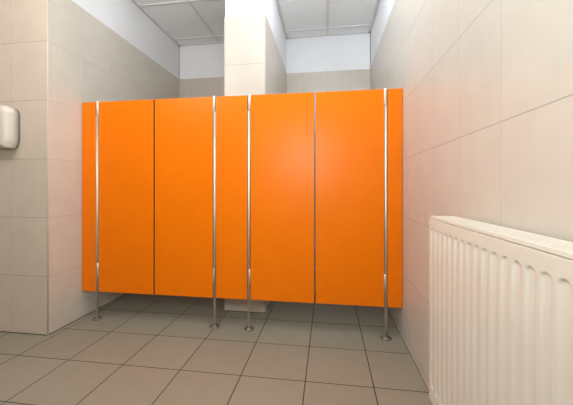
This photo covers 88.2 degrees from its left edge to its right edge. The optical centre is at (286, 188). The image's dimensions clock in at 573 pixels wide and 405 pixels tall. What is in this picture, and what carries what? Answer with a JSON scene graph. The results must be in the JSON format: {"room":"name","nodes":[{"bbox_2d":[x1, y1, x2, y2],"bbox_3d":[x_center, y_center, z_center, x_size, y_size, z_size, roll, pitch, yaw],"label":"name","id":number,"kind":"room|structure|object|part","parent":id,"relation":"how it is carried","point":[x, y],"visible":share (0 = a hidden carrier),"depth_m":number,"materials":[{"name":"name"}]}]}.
{"room":"public restroom","nodes":[
{"label":"public restroom","id":0,"kind":"room"},
{"bbox_2d":[0,0,30,333],"bbox_3d":[-2.302,-0.368,1.977,1.494,2.530,0.120,0,0,8],"label":"wall","id":1,"kind":"structure","parent":0,"point":[15,15],"depth_m":1.83,"materials":[{"name":"beige tile"}]},
{"bbox_2d":[0,105,19,148],"bbox_3d":[-1.781,-0.370,1.798,0.270,0.256,0.089,0,0,8],"label":"wall dispenser","id":2,"kind":"object","parent":1,"relation":"attached to","point":[9,116],"visible":1,"depth_m":1.77,"materials":[{"name":"grey plastic"}]},
{"bbox_3d":[-1.775,-0.371,1.836,0.264,0.251,0.014,0,0,8],"label":"plate","id":3,"kind":"part","parent":2,"relation":"part of","materials":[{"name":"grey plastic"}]},
{"bbox_2d":[31,0,179,335],"bbox_3d":[-1.391,-0.368,2.663,0.120,2.530,1.730,0,0,8],"label":"wall","id":4,"kind":"structure","parent":0,"point":[100,50],"depth_m":1.96,"materials":[{"name":"beige tile"}]},
{"bbox_2d":[47,0,48,335],"bbox_3d":[-1.454,-0.176,1.800,0.007,2.146,0.007,0,0,8],"label":"trim","id":5,"kind":"structure","parent":4,"relation":"attached to","point":[47,0],"depth_m":1.80,"materials":[{"name":"tile"}]},
{"bbox_2d":[0,272,432,404],"bbox_3d":[-1.305,0.937,0.919,3.961,0.080,5.160,0,0,8],"label":"floor","id":6,"kind":"structure","parent":0,"point":[145,349],"depth_m":1.54,"materials":[{"name":"grey tile"}]},
{"bbox_2d":[92,101,102,320],"bbox_3d":[-1.300,0.151,2.031,0.065,1.492,0.065,0,0,8],"label":"post","id":7,"kind":"object","parent":6,"relation":"on","point":[97,317],"visible":1,"depth_m":2.02,"materials":[{"name":"metal"}]},
{"bbox_2d":[82,102,95,290],"bbox_3d":[-1.361,0.059,2.046,0.105,1.302,0.016,0,0,8],"label":"screen","id":8,"kind":"object","parent":7,"relation":"attached to","point":[88,108],"visible":0.81,"depth_m":2.04,"materials":[{"name":"orange laminate"}]},
{"bbox_2d":[99,99,154,294],"bbox_3d":[-1.087,0.059,2.007,0.407,1.302,0.016,0,0,8],"label":"door","id":9,"kind":"structure","parent":7,"relation":"attached to","point":[126,128],"depth_m":2.00,"materials":[{"name":"orange laminate"}]},
{"bbox_2d":[210,96,219,328],"bbox_3d":[-0.465,0.151,1.915,0.065,1.492,0.065,0,0,8],"label":"post","id":10,"kind":"object","parent":6,"relation":"on","point":[214,325],"visible":1,"depth_m":1.91,"materials":[{"name":"metal"}]},
{"bbox_2d":[155,97,212,297],"bbox_3d":[-0.677,0.059,1.950,0.406,1.302,0.016,0,0,8],"label":"door","id":11,"kind":"structure","parent":10,"relation":"attached to","point":[183,126],"depth_m":1.94,"materials":[{"name":"orange laminate"}]},
{"bbox_2d":[216,95,247,299],"bbox_3d":[-0.351,0.059,1.905,0.207,1.302,0.016,0,0,8],"label":"partition panel","id":12,"kind":"object","parent":10,"relation":"attached to","point":[231,111],"visible":1,"depth_m":1.90,"materials":[{"name":"orange laminate"}]},
{"bbox_2d":[244,94,253,330],"bbox_3d":[-0.239,0.151,1.883,0.065,1.492,0.065,0,0,8],"label":"post","id":13,"kind":"object","parent":6,"relation":"on","point":[247,328],"visible":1,"depth_m":1.88,"materials":[{"name":"metal"}]},
{"bbox_2d":[251,92,313,302],"bbox_3d":[-0.028,0.059,1.860,0.402,1.302,0.016,0,0,8],"label":"door","id":14,"kind":"structure","parent":13,"relation":"attached to","point":[282,125],"depth_m":1.85,"materials":[{"name":"orange laminate"}]},
{"bbox_2d":[380,88,391,340],"bbox_3d":[0.594,0.151,1.767,0.065,1.492,0.065,0,0,8],"label":"post","id":15,"kind":"object","parent":6,"relation":"on","point":[385,337],"visible":1,"depth_m":1.76,"materials":[{"name":"metal"}]},
{"bbox_2d":[316,89,383,306],"bbox_3d":[0.383,0.059,1.802,0.407,1.302,0.016,0,0,8],"label":"door","id":16,"kind":"structure","parent":15,"relation":"attached to","point":[349,124],"depth_m":1.79,"materials":[{"name":"orange laminate"}]},
{"bbox_2d":[387,88,401,307],"bbox_3d":[0.647,0.059,1.766,0.085,1.302,0.016,0,0,8],"label":"screen","id":17,"kind":"object","parent":15,"relation":"attached to","point":[394,96],"visible":1,"depth_m":1.76,"materials":[{"name":"orange laminate"}]},
{"bbox_2d":[131,0,379,46],"bbox_3d":[-1.411,-1.661,0.934,4.176,0.065,5.160,0,0,8],"label":"ceiling","id":18,"kind":"structure","parent":0,"point":[186,22],"depth_m":2.82,"materials":[{"name":"white tile"}]},
{"bbox_2d":[224,0,286,312],"bbox_3d":[-0.226,-0.368,2.691,0.309,2.530,1.112,0,0,8],"label":"column","id":19,"kind":"structure","parent":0,"point":[254,34],"depth_m":2.15,"materials":[{"name":"white paint"}]},
{"bbox_2d":[179,33,369,271],"bbox_3d":[-0.168,-0.368,3.305,2.127,2.530,0.120,0,0,8],"label":"wall","id":20,"kind":"structure","parent":0,"point":[334,62],"depth_m":3.19,"materials":[{"name":"white paint"}]},
{"bbox_2d":[370,0,572,390],"bbox_3d":[0.604,-0.368,0.703,0.120,2.530,5.060,0,0,8],"label":"wall","id":21,"kind":"structure","parent":0,"point":[486,85],"depth_m":0.90,"materials":[{"name":"beige tile"}]},
{"bbox_2d":[429,216,572,404],"bbox_3d":[0.454,0.495,0.423,0.100,0.804,1.160,0,0,8],"label":"radiator","id":22,"kind":"object","parent":21,"relation":"attached to","point":[501,298],"visible":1,"depth_m":0.61,"materials":[{"name":"white metal"}]},
{"bbox_2d":[430,216,572,258],"bbox_3d":[0.445,0.098,0.426,0.075,0.010,1.156,0,0,8],"label":"grille","id":23,"kind":"object","parent":22,"relation":"attached to","point":[531,242],"depth_m":0.58,"materials":[{"name":"white metal"}]}
]}

